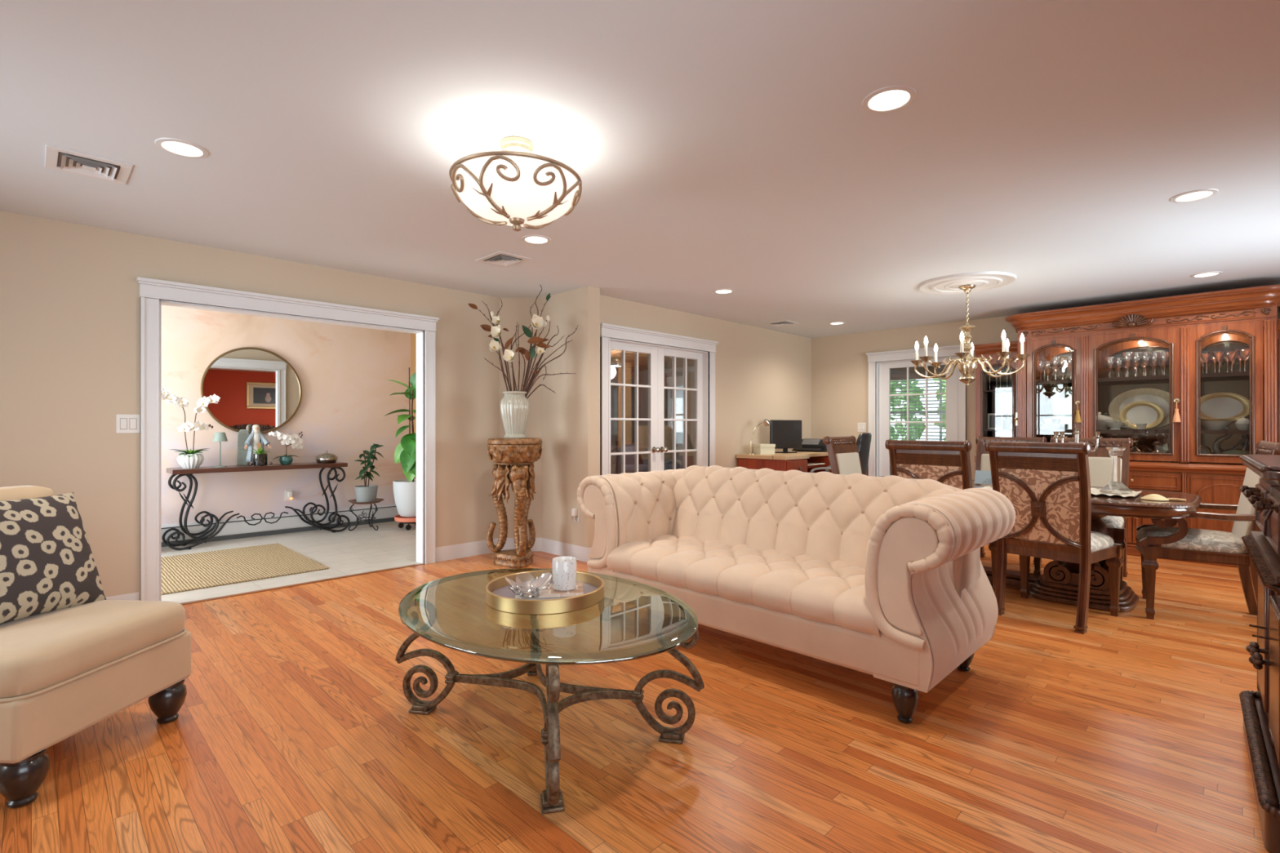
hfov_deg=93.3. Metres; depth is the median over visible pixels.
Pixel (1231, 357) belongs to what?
wine glass
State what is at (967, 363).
chandelier
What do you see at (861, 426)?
light switch
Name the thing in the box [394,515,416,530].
stand
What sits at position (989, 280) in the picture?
ceiling medallion
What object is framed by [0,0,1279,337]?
ceiling
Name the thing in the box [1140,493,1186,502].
shell ornament
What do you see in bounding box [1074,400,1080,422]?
tassel
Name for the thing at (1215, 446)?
swan figurine
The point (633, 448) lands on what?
door
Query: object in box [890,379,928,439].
tree
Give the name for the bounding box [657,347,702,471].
door
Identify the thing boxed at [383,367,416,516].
fiddle leaf fig
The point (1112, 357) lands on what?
wine glass
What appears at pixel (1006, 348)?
candle
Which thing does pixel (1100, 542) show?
seat cushion
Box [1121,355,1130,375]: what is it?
wine glass
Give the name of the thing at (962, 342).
candle
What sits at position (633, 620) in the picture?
coffee table
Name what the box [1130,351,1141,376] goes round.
wine glass
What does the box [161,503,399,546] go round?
baseboard heater
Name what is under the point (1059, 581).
dining table
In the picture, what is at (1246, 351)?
wine glass
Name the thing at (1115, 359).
wine glass
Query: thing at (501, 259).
ceiling vent
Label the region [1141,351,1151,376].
wine glass
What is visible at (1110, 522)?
seat cushion
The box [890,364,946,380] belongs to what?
roman shade
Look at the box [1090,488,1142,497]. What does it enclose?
table runner
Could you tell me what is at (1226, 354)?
wine glass
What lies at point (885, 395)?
door
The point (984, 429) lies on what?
shelf
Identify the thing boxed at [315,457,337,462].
bowl
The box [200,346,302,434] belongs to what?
round mirror
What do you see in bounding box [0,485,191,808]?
slipper chair
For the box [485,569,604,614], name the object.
round tray
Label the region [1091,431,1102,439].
candle cup
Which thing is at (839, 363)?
wall
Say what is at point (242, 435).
plaque
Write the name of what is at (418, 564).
trim
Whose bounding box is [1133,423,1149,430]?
teacup
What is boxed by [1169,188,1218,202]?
recessed light
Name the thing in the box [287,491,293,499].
night light
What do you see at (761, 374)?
wall
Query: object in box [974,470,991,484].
napkin
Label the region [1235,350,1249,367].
wine glass
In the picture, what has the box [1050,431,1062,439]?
candle cup
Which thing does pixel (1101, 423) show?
bowl
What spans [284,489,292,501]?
wall outlet
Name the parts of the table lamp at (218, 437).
stem, lamp shade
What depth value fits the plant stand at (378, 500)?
6.95 m
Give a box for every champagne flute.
[994,368,998,390]
[998,367,1003,390]
[1004,367,1008,389]
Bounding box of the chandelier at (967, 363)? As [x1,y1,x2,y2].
[910,284,1030,386]
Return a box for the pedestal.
[486,437,542,568]
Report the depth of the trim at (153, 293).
4.20 m
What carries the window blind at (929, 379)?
attached to the window
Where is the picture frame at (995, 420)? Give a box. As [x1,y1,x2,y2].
[987,413,1003,429]
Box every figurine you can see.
[1212,426,1249,454]
[1231,429,1249,451]
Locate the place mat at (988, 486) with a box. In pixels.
[980,485,992,489]
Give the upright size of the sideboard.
1.270 m
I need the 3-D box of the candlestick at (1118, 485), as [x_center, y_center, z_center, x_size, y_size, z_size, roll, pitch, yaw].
[3.238,0.295,4.112,0.127,0.310,0.127,0,0,-20]
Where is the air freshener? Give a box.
[571,508,577,520]
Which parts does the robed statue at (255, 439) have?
sash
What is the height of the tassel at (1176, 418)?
0.212 m
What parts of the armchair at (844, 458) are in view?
leg, crest rail, rail, backrest, leg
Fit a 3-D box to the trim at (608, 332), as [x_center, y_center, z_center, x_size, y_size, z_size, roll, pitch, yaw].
[0.206,0.117,6.329,0.184,2.167,1.768,0,0,45]
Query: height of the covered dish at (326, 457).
0.145 m
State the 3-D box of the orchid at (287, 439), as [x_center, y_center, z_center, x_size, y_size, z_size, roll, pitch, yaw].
[-3.856,0.230,6.590,0.210,0.370,0.279,0,0,7]
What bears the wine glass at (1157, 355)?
on the china cabinet at (1185, 326)
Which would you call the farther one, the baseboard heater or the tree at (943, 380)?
the tree at (943, 380)
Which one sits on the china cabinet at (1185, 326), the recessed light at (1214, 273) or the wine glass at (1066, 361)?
the wine glass at (1066, 361)
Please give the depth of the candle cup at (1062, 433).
4.30 m
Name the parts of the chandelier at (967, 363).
bulb, bulb, arm, bulb, arm, arm, bulb, arm, stem, chain, arm, arm, arm, bulb, bulb, bulb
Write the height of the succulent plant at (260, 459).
0.204 m
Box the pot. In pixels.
[392,479,416,516]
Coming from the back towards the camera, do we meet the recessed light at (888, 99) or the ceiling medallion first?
the ceiling medallion
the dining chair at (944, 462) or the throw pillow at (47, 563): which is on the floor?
the dining chair at (944, 462)
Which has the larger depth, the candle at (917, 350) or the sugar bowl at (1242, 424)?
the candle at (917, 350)
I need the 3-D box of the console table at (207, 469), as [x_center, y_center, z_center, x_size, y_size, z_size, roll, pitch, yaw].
[-4.039,0.808,6.477,0.380,0.786,1.682,0,0,45]
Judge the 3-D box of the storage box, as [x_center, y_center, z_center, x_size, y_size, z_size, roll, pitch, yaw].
[1.481,0.270,7.211,0.220,0.120,0.150,0,0,-25]
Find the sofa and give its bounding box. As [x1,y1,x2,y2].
[577,465,1015,723]
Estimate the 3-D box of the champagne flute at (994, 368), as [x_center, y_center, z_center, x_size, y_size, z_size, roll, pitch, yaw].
[3.974,-0.526,6.736,0.055,0.250,0.056,0,0,45]
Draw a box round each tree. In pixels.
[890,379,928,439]
[933,377,946,405]
[933,379,946,440]
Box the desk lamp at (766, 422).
[746,418,770,454]
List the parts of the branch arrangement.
magnolia flower, magnolia flower, magnolia flower, magnolia flower, magnolia flower, magnolia flower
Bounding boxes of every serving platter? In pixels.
[1108,387,1168,429]
[1120,400,1164,428]
[1198,392,1249,421]
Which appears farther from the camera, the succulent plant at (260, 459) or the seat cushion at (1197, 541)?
the succulent plant at (260, 459)
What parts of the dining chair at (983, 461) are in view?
leg, rail, backrest, crest rail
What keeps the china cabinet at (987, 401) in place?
on the floor
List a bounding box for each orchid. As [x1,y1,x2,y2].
[161,386,220,468]
[268,431,302,464]
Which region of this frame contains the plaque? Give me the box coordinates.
[236,429,249,465]
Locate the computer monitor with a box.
[769,419,801,453]
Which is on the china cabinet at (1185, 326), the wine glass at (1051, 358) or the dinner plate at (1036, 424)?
the wine glass at (1051, 358)
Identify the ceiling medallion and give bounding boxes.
[918,271,1017,293]
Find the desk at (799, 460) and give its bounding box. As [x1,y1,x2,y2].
[736,451,831,472]
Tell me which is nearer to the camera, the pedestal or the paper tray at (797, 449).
the pedestal
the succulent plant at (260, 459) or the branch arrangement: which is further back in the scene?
the succulent plant at (260, 459)
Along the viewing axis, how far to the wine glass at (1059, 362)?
6.11 m
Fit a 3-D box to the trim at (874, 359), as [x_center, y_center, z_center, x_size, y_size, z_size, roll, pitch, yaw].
[3.437,0.121,7.521,1.208,2.157,0.184,0,0,45]
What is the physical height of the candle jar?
0.125 m
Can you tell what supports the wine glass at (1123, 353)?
on the china cabinet at (1185, 326)
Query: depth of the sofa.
2.98 m
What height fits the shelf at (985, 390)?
0.015 m
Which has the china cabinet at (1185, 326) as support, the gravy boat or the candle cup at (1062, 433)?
the gravy boat
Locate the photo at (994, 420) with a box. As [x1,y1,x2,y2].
[989,415,1000,427]
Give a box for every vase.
[499,391,529,438]
[1004,413,1012,429]
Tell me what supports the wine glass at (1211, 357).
on the china cabinet at (1185, 326)
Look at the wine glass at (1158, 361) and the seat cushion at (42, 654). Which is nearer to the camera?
the seat cushion at (42, 654)
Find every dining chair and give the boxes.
[884,439,996,594]
[975,435,1047,573]
[985,440,1124,634]
[1033,437,1133,580]
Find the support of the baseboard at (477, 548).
attached to the wall at (70, 299)
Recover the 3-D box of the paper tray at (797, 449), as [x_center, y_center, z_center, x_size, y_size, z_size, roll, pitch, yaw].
[2.207,0.297,7.899,0.340,0.025,0.080,0,0,45]
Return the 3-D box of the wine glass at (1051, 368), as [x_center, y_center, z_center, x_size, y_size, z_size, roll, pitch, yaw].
[4.181,-0.566,6.194,0.074,0.201,0.074,0,0,45]
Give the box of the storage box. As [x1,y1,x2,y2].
[752,444,775,454]
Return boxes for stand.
[347,497,383,530]
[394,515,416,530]
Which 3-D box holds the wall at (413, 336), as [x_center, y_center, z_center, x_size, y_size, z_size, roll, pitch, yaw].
[-3.812,-0.020,5.265,2.490,2.440,5.100,0,0,45]
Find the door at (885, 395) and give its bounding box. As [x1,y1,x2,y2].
[879,357,956,475]
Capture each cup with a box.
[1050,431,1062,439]
[1058,431,1067,438]
[1071,426,1082,434]
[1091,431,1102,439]
[1136,423,1146,428]
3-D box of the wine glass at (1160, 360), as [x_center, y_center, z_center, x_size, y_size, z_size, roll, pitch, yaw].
[4.823,-0.575,5.561,0.081,0.218,0.081,0,0,45]
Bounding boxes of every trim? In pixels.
[136,276,439,600]
[179,563,424,605]
[600,323,718,475]
[866,344,966,476]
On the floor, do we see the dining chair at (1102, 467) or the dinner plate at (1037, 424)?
the dining chair at (1102, 467)
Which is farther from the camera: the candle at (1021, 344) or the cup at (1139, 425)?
the cup at (1139, 425)
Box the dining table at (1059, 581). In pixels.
[879,475,1201,612]
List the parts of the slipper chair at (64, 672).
leg, backrest, seat, leg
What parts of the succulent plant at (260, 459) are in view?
pot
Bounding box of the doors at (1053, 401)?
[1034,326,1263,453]
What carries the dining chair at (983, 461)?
on the floor
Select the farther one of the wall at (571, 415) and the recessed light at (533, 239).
the wall at (571, 415)
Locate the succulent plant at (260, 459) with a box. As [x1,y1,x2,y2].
[246,446,271,466]
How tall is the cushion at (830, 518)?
0.783 m
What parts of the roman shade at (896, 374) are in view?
shade panel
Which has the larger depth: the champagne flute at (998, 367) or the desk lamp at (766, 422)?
the desk lamp at (766, 422)
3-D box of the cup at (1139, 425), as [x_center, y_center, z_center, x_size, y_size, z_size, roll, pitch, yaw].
[4.725,0.001,5.695,0.080,0.054,0.080,0,0,45]
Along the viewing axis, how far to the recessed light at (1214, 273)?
4.92 m
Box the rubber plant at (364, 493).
[354,444,383,502]
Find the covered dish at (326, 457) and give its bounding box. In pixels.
[315,450,337,462]
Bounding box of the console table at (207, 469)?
[161,461,350,550]
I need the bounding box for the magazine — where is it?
[515,582,583,599]
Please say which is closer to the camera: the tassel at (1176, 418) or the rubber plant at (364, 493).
the tassel at (1176, 418)
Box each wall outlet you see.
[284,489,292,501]
[573,508,579,522]
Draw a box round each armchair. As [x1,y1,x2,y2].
[822,435,862,475]
[1135,440,1279,619]
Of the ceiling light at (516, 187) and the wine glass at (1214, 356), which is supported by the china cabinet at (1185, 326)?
the wine glass at (1214, 356)
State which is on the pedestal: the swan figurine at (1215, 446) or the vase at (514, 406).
the vase at (514, 406)
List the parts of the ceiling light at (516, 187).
scroll arm, scroll arm, stem, lamp shade, scroll arm, scroll arm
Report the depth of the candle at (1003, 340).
4.80 m
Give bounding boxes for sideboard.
[1239,454,1279,852]
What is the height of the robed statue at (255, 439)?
0.438 m
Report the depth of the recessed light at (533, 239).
4.00 m
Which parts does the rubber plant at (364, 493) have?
stem, pot, stem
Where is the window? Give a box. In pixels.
[890,379,946,440]
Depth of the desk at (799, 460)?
7.01 m
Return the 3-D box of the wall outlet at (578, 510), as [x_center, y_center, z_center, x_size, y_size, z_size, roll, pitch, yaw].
[-0.570,0.800,5.436,0.075,0.120,0.008,0,0,45]
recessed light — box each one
[154,137,208,158]
[521,235,551,244]
[713,288,734,293]
[828,321,844,324]
[862,84,916,113]
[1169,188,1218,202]
[1190,271,1222,277]
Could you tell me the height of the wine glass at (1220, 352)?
0.200 m
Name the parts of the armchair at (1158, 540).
leg, leg, arm, seat frame, arm, backrest, leg, leg, crest rail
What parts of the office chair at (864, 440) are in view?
arm, backrest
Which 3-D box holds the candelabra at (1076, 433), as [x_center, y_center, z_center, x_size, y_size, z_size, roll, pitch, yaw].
[3.012,0.228,4.168,0.267,0.445,0.267,0,0,45]
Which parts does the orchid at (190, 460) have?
flower, flower, flower, flower, flower, flower, flower, stem, flower, flower, pot, flower, stem, flower, flower, flower, flower, flower, flower, flower, flower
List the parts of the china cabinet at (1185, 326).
door, door moulding, door, door moulding, door, cornice, raised panel, drawer, door, waist moulding, door, raised panel, door moulding, door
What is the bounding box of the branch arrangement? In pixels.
[467,284,577,398]
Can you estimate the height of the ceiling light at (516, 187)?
0.383 m
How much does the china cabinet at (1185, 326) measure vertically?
2.355 m
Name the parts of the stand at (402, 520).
frame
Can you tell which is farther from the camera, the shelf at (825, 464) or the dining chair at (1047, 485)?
the shelf at (825, 464)
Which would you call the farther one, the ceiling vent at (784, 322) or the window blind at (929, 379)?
the window blind at (929, 379)
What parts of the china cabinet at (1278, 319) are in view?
cornice, door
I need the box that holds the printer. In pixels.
[794,438,827,452]
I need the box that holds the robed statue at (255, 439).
[244,424,271,465]
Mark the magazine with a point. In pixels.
(550, 593)
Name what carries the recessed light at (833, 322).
in the ceiling
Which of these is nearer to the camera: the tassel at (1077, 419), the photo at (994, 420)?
the tassel at (1077, 419)
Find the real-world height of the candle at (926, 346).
0.110 m
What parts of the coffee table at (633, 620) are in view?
leg, leg, glass, leg, leg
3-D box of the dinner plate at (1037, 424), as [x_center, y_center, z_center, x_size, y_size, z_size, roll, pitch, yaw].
[4.242,-0.010,6.287,0.220,0.014,0.220,0,0,45]
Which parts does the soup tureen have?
lid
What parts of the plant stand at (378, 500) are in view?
leg, leg, leg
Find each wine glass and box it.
[1036,360,1044,381]
[1044,360,1052,380]
[1050,356,1061,380]
[1057,357,1066,379]
[1065,356,1071,379]
[1104,356,1113,377]
[1105,356,1115,377]
[1114,357,1123,369]
[1121,351,1133,377]
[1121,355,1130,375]
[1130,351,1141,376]
[1130,357,1139,369]
[1138,355,1148,376]
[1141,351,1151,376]
[1147,354,1158,375]
[1150,351,1159,375]
[1157,353,1167,374]
[1159,351,1168,375]
[1198,352,1213,371]
[1198,353,1208,364]
[1205,351,1223,373]
[1210,351,1227,373]
[1218,351,1234,372]
[1223,351,1240,368]
[1230,348,1249,371]
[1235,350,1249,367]
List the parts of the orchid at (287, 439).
flower, flower, flower, pot, flower, flower, flower, flower, flower, flower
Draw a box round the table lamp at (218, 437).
[212,432,227,466]
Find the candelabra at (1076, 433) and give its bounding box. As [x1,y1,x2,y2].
[1050,426,1102,452]
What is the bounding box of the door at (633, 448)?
[609,341,660,474]
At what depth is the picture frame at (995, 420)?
6.71 m
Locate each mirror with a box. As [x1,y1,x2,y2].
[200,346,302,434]
[984,365,1012,436]
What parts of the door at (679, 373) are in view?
knob, pane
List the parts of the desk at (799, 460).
drawer, drawer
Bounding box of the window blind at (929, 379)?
[890,378,946,439]
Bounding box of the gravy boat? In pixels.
[1106,421,1128,429]
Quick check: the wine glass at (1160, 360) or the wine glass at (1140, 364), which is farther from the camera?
the wine glass at (1140, 364)
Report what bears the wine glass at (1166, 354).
on the china cabinet at (1185, 326)
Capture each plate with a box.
[1035,423,1060,424]
[1036,424,1060,426]
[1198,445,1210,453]
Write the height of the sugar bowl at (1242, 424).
0.126 m
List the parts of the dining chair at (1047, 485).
leg, leg, rail, crest rail, panel, rail, seat frame, leg, leg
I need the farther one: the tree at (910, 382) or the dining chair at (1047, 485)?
the tree at (910, 382)
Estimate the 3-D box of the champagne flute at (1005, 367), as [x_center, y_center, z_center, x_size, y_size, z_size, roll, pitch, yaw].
[4.048,-0.526,6.662,0.055,0.250,0.056,0,0,45]
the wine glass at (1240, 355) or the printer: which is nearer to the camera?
the wine glass at (1240, 355)
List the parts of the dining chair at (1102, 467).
leg, crest rail, backrest, rail, seat frame, leg, leg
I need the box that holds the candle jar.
[551,555,576,591]
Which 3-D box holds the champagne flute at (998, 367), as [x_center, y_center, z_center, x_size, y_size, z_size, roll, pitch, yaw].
[3.969,-0.526,6.657,0.055,0.250,0.056,0,0,45]
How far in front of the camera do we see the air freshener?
5.41 m
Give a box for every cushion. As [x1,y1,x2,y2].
[0,599,185,698]
[606,533,879,637]
[671,465,981,598]
[1090,531,1114,551]
[1100,515,1124,528]
[1136,525,1248,554]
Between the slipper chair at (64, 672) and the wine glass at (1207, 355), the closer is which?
the slipper chair at (64, 672)
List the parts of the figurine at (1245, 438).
arm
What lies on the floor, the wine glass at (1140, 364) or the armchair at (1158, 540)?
the armchair at (1158, 540)
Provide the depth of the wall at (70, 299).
3.85 m
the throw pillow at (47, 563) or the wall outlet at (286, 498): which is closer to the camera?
the throw pillow at (47, 563)
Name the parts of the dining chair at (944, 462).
leg, crest rail, rail, panel, leg, leg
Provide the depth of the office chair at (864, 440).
6.65 m
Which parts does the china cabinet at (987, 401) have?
cornice, door moulding, handle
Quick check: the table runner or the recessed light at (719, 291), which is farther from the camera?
the recessed light at (719, 291)
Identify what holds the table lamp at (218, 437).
on the console table at (207, 469)
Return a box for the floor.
[0,520,1268,852]
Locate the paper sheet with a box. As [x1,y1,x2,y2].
[807,462,825,464]
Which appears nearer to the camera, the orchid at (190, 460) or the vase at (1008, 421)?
the orchid at (190, 460)
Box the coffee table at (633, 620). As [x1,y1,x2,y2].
[395,568,704,813]
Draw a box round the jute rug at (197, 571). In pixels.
[161,542,328,595]
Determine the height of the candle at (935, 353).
0.110 m
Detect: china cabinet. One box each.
[973,341,1017,462]
[1004,284,1279,567]
[1277,318,1279,443]
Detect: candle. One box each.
[915,349,918,359]
[924,345,927,356]
[934,351,937,362]
[960,341,963,352]
[1002,339,1005,351]
[1005,347,1008,358]
[1020,342,1023,354]
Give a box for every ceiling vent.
[44,144,133,184]
[475,251,531,267]
[764,320,798,326]
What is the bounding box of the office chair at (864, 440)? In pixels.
[809,432,871,475]
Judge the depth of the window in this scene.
10.04 m
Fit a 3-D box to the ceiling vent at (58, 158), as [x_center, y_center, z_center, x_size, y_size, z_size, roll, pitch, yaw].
[-2.618,-1.232,2.871,0.320,0.016,0.295,0,0,45]
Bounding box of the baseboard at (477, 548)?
[105,537,591,599]
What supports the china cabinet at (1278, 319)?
on the floor
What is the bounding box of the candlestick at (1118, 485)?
[1099,446,1132,493]
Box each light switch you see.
[115,414,140,433]
[857,422,866,431]
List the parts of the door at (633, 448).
knob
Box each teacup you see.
[1043,418,1052,423]
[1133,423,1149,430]
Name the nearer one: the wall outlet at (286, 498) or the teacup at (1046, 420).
the teacup at (1046, 420)
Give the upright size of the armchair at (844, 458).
1.116 m
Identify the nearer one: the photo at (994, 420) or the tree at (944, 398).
the photo at (994, 420)
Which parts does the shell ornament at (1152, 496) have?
handle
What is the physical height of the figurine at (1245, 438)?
0.336 m
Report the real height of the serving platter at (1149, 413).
0.274 m
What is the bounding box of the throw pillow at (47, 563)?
[0,492,106,624]
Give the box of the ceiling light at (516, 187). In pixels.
[448,136,582,231]
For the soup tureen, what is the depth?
5.91 m
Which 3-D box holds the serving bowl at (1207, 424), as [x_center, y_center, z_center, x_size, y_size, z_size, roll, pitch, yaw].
[5.115,-0.017,5.378,0.263,0.102,0.263,0,0,45]
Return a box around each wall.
[0,210,541,599]
[161,305,410,524]
[410,333,416,479]
[541,285,599,547]
[600,294,811,467]
[811,306,1279,479]
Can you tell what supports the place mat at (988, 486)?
on the dining table at (1059, 581)
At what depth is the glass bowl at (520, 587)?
2.48 m
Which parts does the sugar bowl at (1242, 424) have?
lid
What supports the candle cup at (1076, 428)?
on the candelabra at (1076, 433)
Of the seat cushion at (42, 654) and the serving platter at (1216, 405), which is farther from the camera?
the serving platter at (1216, 405)
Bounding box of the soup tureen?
[1097,412,1119,429]
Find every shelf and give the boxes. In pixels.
[807,463,828,467]
[984,389,1012,392]
[984,429,1012,431]
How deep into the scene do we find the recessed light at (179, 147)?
2.68 m
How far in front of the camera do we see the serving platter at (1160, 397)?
5.86 m
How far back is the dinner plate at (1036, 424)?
6.20 m
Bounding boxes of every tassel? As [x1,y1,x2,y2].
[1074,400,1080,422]
[1172,398,1180,422]
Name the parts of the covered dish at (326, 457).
lid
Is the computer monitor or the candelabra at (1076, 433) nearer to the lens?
the candelabra at (1076, 433)
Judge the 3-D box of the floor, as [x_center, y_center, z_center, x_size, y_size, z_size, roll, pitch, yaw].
[-0.058,1.240,4.313,9.360,0.080,9.640,0,0,45]
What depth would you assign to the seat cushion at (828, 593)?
3.06 m
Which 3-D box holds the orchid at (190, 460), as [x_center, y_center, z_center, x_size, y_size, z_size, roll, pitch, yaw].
[-4.527,0.009,5.982,0.290,0.812,0.595,0,0,45]
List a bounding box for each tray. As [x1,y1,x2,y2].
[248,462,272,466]
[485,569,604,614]
[795,448,821,450]
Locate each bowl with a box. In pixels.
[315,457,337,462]
[504,572,554,598]
[1097,419,1114,429]
[1198,418,1235,430]
[1235,416,1249,430]
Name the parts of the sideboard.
pull, pull, rosette knob, rosette knob, fluted post, carved plinth moulding, pull, rope moulding, burl panel, drawer moulding, raised panel, pull, drawer, fluted post, drawer moulding, burl panel, raised panel, drawer, door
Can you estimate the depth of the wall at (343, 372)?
6.93 m
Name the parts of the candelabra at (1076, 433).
stem, arm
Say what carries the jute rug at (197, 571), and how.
on the floor
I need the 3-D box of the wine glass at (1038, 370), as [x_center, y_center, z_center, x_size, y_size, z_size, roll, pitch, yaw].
[4.142,-0.571,6.245,0.078,0.210,0.078,0,0,45]
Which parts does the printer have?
control panel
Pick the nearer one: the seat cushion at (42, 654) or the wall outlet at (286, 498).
the seat cushion at (42, 654)
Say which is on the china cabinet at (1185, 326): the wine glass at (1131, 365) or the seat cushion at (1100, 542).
the wine glass at (1131, 365)
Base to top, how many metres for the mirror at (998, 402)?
1.065 m
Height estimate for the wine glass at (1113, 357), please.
0.202 m

